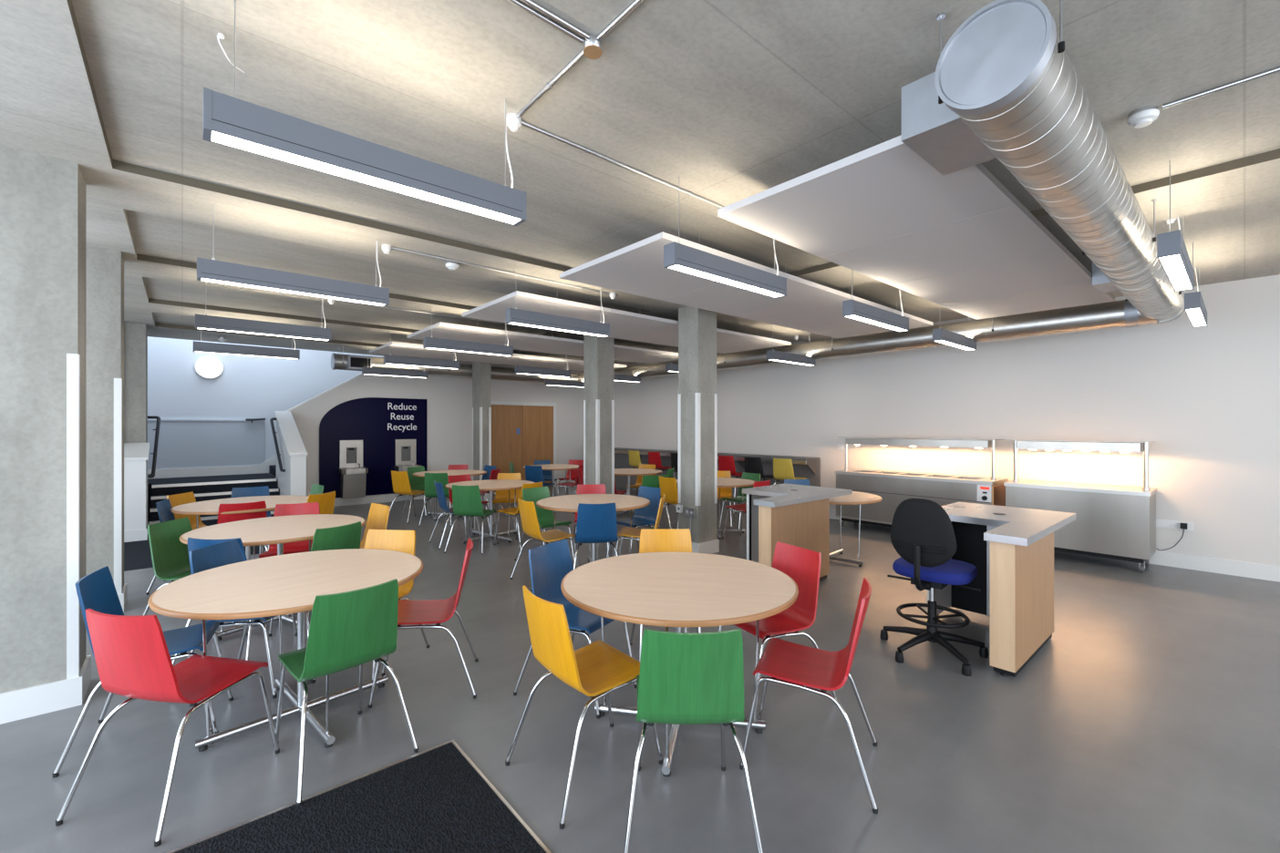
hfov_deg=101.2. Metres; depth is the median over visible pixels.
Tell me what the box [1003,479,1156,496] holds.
countertop
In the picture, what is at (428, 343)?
linear light
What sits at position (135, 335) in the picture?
concrete column
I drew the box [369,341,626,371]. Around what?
raft
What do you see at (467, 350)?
diffuser
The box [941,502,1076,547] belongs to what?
countertop
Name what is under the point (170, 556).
chair
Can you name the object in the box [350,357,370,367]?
grille
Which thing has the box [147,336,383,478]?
wall
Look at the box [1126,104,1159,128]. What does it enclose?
smoke detector
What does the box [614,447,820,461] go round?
countertop
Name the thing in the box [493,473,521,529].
chair
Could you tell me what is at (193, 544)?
chair
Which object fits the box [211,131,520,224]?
diffuser
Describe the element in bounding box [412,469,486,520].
round table
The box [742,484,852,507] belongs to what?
countertop
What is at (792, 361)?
diffuser
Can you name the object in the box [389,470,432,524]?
chair
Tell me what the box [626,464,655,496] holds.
chair
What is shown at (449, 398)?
wall
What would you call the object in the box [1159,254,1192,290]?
diffuser
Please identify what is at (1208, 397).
wall
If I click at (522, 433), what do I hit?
door
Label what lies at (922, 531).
swivel chair
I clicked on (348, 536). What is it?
chair
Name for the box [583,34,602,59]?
junction box
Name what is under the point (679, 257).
linear light
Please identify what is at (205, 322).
linear light
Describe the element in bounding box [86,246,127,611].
concrete column
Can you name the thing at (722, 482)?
round table
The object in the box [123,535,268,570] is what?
carpet
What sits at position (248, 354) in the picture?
diffuser
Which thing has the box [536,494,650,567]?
round table
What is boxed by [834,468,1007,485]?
countertop
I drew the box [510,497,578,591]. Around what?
chair
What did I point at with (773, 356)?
linear light
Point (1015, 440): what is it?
glass shelf
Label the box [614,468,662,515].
round table
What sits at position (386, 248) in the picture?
junction box
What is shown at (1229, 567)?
baseboard
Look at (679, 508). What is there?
outlet
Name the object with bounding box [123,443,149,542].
parapet
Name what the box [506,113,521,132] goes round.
junction box
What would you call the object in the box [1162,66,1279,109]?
conduit
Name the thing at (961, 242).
raft
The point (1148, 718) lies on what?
floor
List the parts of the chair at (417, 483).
backrest, seat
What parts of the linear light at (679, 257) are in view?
power cord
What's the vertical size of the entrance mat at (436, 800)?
0.010 m
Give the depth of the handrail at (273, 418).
8.65 m
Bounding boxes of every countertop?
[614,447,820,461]
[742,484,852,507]
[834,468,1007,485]
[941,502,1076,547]
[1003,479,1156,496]
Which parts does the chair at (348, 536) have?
leg, backrest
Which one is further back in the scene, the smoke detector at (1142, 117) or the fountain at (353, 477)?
the fountain at (353, 477)
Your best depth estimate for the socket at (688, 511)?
6.14 m
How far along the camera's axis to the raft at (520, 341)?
7.74 m
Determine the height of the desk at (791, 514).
0.864 m
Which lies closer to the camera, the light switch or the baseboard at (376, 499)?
the light switch
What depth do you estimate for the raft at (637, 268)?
4.88 m
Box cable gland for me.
[217,32,224,39]
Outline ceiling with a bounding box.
[0,0,1279,371]
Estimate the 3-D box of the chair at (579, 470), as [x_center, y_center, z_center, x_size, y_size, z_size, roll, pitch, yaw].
[-0.810,1.098,8.911,0.554,0.804,0.489,0,0,-19]
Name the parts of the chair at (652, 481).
backrest, leg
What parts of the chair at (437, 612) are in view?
leg, leg, seat, leg, backrest, leg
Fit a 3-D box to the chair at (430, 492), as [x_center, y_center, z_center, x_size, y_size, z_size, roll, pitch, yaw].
[-3.087,1.098,8.161,0.489,0.804,0.554,0,0,-3]
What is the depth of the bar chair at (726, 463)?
9.30 m
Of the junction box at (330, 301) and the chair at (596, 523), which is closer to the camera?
the chair at (596, 523)
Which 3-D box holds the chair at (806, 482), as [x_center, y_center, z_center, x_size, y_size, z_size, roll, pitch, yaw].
[2.078,1.098,6.744,0.489,0.804,0.554,0,0,-1]
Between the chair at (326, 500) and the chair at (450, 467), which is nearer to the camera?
the chair at (326, 500)
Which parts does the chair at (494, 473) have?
backrest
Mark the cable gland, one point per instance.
(221, 36)
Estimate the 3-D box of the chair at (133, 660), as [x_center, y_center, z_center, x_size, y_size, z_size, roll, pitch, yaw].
[-1.903,1.098,2.195,0.489,0.804,0.554,0,0,12]
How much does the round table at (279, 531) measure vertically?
0.730 m
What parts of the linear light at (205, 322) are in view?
power cord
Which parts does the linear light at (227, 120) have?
power cord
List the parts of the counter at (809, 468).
rail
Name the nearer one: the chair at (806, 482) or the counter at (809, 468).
the chair at (806, 482)
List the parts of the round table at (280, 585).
rod, rod, rod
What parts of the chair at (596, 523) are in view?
leg, seat, backrest, leg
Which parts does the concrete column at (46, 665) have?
skirting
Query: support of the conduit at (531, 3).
attached to the ceiling
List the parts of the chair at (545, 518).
leg, backrest, seat, leg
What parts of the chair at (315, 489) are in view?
backrest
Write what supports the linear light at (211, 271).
hanging from the ceiling
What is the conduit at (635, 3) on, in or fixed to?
attached to the ceiling
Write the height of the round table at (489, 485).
0.730 m
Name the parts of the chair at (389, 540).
leg, backrest, seat, leg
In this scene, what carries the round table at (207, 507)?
on the floor
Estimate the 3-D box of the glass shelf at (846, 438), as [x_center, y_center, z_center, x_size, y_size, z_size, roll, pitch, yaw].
[3.806,0.161,7.295,0.380,0.006,2.030,0,0,-41]
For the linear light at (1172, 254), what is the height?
0.541 m
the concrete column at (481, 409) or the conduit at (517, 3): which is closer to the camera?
the conduit at (517, 3)
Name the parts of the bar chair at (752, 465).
backrest, seat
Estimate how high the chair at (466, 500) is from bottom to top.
0.804 m
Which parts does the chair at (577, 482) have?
seat, backrest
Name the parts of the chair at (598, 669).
leg, backrest, seat, leg, leg, leg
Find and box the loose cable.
[216,35,245,72]
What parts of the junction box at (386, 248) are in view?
lid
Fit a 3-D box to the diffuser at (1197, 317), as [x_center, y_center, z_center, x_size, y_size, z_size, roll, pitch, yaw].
[4.771,-0.935,4.510,1.076,0.009,0.078,0,0,-41]
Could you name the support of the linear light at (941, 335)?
hanging from the ceiling
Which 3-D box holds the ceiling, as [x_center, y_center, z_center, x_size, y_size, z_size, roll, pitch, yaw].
[-0.046,-1.595,4.699,10.500,0.350,15.550,0,0,-41]
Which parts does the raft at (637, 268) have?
panel, panel, panel, panel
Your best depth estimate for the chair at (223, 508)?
4.83 m
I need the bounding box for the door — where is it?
[490,401,556,492]
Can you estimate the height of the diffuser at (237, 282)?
0.009 m
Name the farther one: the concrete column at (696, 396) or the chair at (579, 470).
the chair at (579, 470)
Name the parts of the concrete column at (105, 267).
skirting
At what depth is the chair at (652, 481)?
7.53 m
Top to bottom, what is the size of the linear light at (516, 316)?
0.492 m
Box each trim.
[147,419,265,421]
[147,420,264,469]
[273,372,362,417]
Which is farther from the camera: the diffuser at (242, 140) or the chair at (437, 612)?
the chair at (437, 612)
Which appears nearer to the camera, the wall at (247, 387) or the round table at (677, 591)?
the round table at (677, 591)
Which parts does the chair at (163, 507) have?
leg, backrest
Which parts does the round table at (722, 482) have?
rod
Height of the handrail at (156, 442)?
0.883 m
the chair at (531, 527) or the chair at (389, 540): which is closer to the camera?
the chair at (389, 540)
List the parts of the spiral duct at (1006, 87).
rod, hanger rod, rod, hanger rod, hanger rod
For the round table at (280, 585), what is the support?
on the floor
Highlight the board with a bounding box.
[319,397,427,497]
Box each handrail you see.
[147,415,160,478]
[245,417,265,423]
[269,417,285,472]
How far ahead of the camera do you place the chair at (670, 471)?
8.74 m
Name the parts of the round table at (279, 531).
rod, rod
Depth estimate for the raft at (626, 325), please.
6.14 m
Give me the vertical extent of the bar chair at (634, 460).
0.988 m
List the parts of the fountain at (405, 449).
plate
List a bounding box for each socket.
[684,507,696,541]
[1156,519,1193,530]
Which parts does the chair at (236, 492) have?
backrest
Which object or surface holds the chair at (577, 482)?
on the floor
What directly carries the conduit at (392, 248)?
attached to the ceiling
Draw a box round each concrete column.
[0,145,91,724]
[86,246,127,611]
[123,321,147,443]
[472,361,491,501]
[583,334,614,494]
[677,306,719,554]
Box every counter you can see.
[614,447,820,505]
[834,436,1007,527]
[1003,439,1156,572]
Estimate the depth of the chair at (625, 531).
5.19 m
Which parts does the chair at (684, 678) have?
leg, leg, seat, backrest, leg, leg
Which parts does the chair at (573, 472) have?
seat, backrest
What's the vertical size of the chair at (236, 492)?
0.804 m
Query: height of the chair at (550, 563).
0.804 m
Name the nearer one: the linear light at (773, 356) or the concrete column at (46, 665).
the concrete column at (46, 665)
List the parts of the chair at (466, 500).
leg, backrest, leg, seat, leg, leg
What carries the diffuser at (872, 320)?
attached to the linear light at (852, 309)
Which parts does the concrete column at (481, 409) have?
skirting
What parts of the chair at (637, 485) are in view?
seat, backrest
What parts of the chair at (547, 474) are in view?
backrest, seat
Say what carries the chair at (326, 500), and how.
on the floor
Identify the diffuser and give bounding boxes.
[196,351,294,359]
[197,328,328,340]
[201,278,384,306]
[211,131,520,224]
[386,363,455,369]
[428,348,509,356]
[509,322,607,337]
[668,264,782,297]
[772,359,812,365]
[846,315,907,331]
[935,340,974,350]
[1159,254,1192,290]
[1186,308,1206,326]
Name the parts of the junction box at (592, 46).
lid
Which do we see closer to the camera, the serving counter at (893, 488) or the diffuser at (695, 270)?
the diffuser at (695, 270)
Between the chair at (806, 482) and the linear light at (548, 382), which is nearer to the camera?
the chair at (806, 482)
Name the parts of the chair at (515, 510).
leg, seat, leg, leg, backrest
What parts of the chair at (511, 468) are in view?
backrest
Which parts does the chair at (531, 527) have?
leg, backrest, seat, leg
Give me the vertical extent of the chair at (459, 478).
0.804 m
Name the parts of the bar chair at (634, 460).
seat, backrest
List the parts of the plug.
cord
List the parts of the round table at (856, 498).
rod, rod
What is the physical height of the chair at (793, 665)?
0.804 m
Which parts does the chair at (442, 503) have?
leg, backrest, seat, leg, leg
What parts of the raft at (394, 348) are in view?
panel, panel, panel, panel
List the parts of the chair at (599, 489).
backrest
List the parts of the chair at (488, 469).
backrest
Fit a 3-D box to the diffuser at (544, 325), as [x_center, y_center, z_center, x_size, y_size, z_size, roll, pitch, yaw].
[-0.760,-0.935,5.078,1.076,0.009,0.078,0,0,-41]
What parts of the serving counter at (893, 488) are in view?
gantry post, control panel, gantry post, warm panel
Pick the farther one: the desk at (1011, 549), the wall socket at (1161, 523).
the wall socket at (1161, 523)
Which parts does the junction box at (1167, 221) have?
lid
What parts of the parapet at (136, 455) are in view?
skirting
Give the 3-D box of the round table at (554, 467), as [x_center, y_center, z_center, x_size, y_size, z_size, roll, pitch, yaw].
[-1.670,1.135,10.146,1.170,0.730,1.170,0,0,29]
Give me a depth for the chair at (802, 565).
2.92 m
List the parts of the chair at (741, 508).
leg, seat, leg, backrest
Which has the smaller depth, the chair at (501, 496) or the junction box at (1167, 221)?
the junction box at (1167, 221)
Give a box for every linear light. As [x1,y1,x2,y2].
[193,323,299,360]
[195,281,330,340]
[196,239,389,307]
[202,0,526,226]
[361,347,427,378]
[383,352,459,369]
[423,322,513,356]
[505,288,609,337]
[515,350,571,377]
[545,379,583,387]
[613,362,640,382]
[663,175,786,298]
[665,362,678,372]
[766,332,815,366]
[842,289,908,331]
[932,316,976,350]
[1156,160,1193,291]
[1184,242,1207,327]
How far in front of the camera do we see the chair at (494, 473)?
8.53 m
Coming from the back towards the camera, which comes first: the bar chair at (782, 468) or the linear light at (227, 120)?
the bar chair at (782, 468)
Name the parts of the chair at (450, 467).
backrest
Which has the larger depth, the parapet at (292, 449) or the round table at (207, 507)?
the parapet at (292, 449)
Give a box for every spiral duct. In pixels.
[330,345,578,382]
[578,299,1158,381]
[901,0,1184,323]
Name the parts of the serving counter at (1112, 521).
gantry post, gantry post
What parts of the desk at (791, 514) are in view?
panel, panel, panel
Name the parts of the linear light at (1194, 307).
power cord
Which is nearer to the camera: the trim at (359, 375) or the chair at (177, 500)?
the chair at (177, 500)
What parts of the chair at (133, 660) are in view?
leg, backrest, seat, leg, leg, leg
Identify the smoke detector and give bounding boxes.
[217,337,226,341]
[445,260,458,270]
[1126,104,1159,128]
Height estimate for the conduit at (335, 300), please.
0.027 m
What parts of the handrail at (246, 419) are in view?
rail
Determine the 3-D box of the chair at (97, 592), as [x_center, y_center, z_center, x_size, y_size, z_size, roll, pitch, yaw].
[-2.383,1.098,2.588,0.554,0.804,0.489,0,0,-29]
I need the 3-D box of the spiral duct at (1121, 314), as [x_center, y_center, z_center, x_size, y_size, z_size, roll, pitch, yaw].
[1.783,-1.237,8.995,0.332,0.466,10.110,0,0,-41]
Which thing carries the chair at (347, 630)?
on the floor
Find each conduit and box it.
[334,299,547,330]
[391,247,609,294]
[506,0,584,43]
[516,49,584,118]
[520,0,589,40]
[521,120,724,207]
[596,0,643,41]
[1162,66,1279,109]
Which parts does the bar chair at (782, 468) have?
backrest, seat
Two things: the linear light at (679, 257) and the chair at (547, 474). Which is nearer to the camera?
the linear light at (679, 257)
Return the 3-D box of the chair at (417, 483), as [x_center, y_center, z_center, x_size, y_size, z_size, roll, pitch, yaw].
[-3.697,1.098,9.029,0.554,0.804,0.489,0,0,29]
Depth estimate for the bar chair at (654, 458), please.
10.73 m
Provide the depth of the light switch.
8.46 m
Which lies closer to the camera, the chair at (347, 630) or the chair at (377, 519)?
the chair at (347, 630)
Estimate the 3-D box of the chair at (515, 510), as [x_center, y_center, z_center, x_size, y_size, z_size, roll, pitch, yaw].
[-1.518,1.098,6.670,0.554,0.804,0.489,0,0,34]
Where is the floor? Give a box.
[0,485,1279,852]
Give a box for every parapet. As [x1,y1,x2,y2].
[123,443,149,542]
[274,411,308,495]
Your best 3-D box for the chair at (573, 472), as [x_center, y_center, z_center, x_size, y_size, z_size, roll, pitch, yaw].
[-1.412,1.098,10.850,0.489,0.804,0.554,0,0,19]
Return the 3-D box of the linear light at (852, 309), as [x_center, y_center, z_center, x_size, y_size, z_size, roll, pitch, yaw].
[2.160,-1.200,4.769,1.120,0.541,0.090,0,0,-41]
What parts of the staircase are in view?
stair skirting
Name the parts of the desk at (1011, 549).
panel, modesty panel, panel, panel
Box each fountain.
[338,440,368,498]
[393,439,422,472]
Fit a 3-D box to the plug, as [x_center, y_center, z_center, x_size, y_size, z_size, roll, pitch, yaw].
[5.651,1.175,5.592,0.250,0.310,0.051,0,0,28]
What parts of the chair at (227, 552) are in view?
leg, backrest, seat, leg, leg, leg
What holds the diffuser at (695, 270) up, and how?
attached to the linear light at (679, 257)
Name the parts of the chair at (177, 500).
backrest, seat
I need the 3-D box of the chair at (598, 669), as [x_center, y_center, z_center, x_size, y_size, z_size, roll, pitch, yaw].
[-0.232,1.098,2.318,0.554,0.804,0.489,0,0,-39]
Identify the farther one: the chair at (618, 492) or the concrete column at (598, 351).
the chair at (618, 492)
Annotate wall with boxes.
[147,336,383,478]
[290,361,583,498]
[613,274,1279,566]
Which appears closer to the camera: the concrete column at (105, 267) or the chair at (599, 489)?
the concrete column at (105, 267)
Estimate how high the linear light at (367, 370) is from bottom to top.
0.492 m
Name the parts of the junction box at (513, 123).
lid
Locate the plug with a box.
[1156,523,1187,550]
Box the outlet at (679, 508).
[676,504,682,513]
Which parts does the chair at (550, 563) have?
leg, backrest, seat, leg, leg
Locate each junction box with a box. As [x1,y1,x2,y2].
[328,299,334,304]
[381,244,391,254]
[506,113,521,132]
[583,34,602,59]
[609,292,616,299]
[1163,217,1176,224]
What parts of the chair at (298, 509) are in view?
seat, backrest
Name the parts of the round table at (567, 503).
rod, rod, rod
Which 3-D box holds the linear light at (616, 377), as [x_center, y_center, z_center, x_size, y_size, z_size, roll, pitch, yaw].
[-0.426,-1.175,10.711,1.120,0.492,0.090,0,0,-41]
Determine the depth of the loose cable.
2.03 m
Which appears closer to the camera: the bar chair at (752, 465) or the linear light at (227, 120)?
the linear light at (227, 120)
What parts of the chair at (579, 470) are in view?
backrest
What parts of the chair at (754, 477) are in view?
leg, seat, leg, backrest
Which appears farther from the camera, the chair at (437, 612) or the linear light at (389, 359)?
the linear light at (389, 359)
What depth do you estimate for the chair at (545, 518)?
5.98 m
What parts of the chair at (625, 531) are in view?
leg, leg, seat, backrest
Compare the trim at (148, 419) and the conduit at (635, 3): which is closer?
the conduit at (635, 3)
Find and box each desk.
[742,484,852,580]
[927,502,1076,677]
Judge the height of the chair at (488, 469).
0.804 m
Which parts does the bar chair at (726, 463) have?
backrest, seat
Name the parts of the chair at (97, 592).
leg, backrest, leg, seat, leg, leg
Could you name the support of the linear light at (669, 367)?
hanging from the ceiling
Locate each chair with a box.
[52,566,233,778]
[55,609,279,846]
[143,516,253,632]
[145,498,175,594]
[155,491,206,578]
[171,537,297,666]
[186,538,309,698]
[217,500,268,553]
[231,485,270,549]
[258,502,319,557]
[264,484,323,552]
[268,521,361,639]
[273,578,418,805]
[307,491,335,514]
[312,529,429,683]
[360,503,390,548]
[368,538,478,708]
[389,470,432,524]
[402,465,444,516]
[418,473,458,526]
[429,480,481,549]
[442,474,489,534]
[443,464,468,511]
[443,485,498,555]
[462,468,505,519]
[481,464,500,509]
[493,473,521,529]
[494,481,549,549]
[505,462,515,505]
[505,585,662,829]
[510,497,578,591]
[513,538,637,719]
[514,486,574,563]
[525,464,555,496]
[534,460,557,495]
[556,464,583,496]
[557,459,583,495]
[570,484,609,557]
[573,468,583,514]
[573,503,618,569]
[606,485,660,557]
[614,483,629,517]
[614,494,665,556]
[622,629,763,852]
[625,450,640,494]
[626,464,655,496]
[629,528,701,661]
[639,474,671,529]
[648,451,674,477]
[659,475,678,529]
[664,467,678,518]
[670,453,677,473]
[717,471,734,527]
[718,454,742,505]
[718,541,837,720]
[720,472,760,532]
[722,480,770,539]
[739,578,877,814]
[743,456,775,485]
[773,458,806,485]
[784,479,810,485]
[880,498,988,676]
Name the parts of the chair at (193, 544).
leg, backrest, leg, leg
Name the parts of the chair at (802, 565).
leg, seat, backrest, leg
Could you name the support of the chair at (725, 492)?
on the floor
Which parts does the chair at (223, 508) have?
backrest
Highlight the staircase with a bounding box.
[147,455,279,526]
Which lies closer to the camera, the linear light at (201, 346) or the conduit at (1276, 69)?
the conduit at (1276, 69)
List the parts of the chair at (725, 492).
backrest, seat, leg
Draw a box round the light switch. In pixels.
[837,443,843,450]
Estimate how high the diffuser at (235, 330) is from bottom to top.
0.009 m
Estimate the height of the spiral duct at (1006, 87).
0.434 m
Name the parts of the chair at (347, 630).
leg, leg, seat, backrest, leg, leg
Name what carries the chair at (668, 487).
on the floor
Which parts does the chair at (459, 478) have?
leg, backrest, seat, leg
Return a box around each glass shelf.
[838,436,1000,440]
[1007,439,1156,443]
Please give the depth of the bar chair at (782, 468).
8.45 m
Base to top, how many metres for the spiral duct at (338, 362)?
0.415 m
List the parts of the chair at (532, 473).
backrest, seat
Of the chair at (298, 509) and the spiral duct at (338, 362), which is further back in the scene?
the spiral duct at (338, 362)
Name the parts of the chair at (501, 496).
seat, backrest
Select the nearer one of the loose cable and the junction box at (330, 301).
the loose cable
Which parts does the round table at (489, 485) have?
rod, rod, rod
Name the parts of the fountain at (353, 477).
plate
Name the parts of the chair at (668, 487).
backrest, seat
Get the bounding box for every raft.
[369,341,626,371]
[407,321,678,363]
[462,290,791,353]
[559,232,933,338]
[717,134,1114,319]
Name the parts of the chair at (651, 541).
leg, leg, backrest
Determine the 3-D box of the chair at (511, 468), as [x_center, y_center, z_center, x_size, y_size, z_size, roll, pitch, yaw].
[-2.265,1.098,10.147,0.554,0.804,0.489,0,0,-3]
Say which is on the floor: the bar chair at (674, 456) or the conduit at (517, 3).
the bar chair at (674, 456)
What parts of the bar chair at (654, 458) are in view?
backrest, seat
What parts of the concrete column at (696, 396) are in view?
skirting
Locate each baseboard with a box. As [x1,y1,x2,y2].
[147,464,261,478]
[334,480,574,506]
[829,508,1279,582]
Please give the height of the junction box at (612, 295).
0.065 m
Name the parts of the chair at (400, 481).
leg, backrest, seat, leg, leg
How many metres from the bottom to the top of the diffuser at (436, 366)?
0.009 m
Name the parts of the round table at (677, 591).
rod, rod, rod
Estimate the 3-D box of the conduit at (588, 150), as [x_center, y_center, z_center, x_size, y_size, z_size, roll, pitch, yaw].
[0.614,-1.460,3.556,3.145,0.027,0.027,0,0,-41]
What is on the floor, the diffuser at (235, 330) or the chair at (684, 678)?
the chair at (684, 678)
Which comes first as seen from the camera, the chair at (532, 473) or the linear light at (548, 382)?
the chair at (532, 473)
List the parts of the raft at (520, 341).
panel, panel, panel, panel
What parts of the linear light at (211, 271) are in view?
power cord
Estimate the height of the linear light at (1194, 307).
0.541 m
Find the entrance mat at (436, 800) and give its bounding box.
[166,739,551,852]
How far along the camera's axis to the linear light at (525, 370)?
9.50 m
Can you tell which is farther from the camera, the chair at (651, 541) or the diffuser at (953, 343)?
the diffuser at (953, 343)
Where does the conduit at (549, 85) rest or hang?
attached to the ceiling
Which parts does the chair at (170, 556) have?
leg, backrest, seat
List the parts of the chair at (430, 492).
leg, backrest, seat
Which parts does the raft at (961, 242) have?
panel, panel, panel, panel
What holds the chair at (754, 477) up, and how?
on the floor
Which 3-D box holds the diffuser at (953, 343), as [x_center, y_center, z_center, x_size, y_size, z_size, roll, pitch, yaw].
[3.631,-0.935,6.049,1.076,0.009,0.078,0,0,-41]
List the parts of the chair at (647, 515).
seat, leg, backrest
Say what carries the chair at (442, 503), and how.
on the floor
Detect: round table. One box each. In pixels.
[147,548,423,752]
[170,495,309,560]
[179,514,366,640]
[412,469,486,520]
[444,479,535,543]
[522,464,578,496]
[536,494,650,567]
[560,551,798,777]
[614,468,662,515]
[675,477,753,539]
[829,491,882,567]
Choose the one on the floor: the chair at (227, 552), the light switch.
the chair at (227, 552)
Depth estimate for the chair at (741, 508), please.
6.91 m
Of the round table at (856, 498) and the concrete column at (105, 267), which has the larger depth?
the round table at (856, 498)
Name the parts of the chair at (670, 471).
backrest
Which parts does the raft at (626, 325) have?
panel, panel, panel, panel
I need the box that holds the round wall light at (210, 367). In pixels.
[194,356,223,379]
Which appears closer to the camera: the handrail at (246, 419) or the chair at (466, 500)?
the chair at (466, 500)
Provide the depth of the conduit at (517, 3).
1.88 m
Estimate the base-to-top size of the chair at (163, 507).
0.804 m
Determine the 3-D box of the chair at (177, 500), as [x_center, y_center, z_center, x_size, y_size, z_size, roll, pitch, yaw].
[-4.553,1.098,5.488,0.554,0.804,0.489,0,0,-5]
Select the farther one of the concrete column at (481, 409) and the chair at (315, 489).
the concrete column at (481, 409)
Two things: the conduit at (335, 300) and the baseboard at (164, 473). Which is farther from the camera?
the baseboard at (164, 473)
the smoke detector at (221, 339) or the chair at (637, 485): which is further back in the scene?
the chair at (637, 485)
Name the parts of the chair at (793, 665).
leg, leg, seat, leg, backrest, leg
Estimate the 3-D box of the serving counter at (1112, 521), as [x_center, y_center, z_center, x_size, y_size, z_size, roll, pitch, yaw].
[4.961,0.829,5.968,0.620,1.342,1.250,0,0,-41]
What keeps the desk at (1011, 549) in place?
on the floor
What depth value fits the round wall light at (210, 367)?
9.52 m
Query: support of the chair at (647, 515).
on the floor
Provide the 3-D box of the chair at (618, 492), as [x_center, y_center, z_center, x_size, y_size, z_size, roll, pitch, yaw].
[-0.472,1.098,8.492,0.489,0.804,0.554,0,0,27]
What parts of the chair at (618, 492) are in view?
seat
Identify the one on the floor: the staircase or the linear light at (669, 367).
the staircase

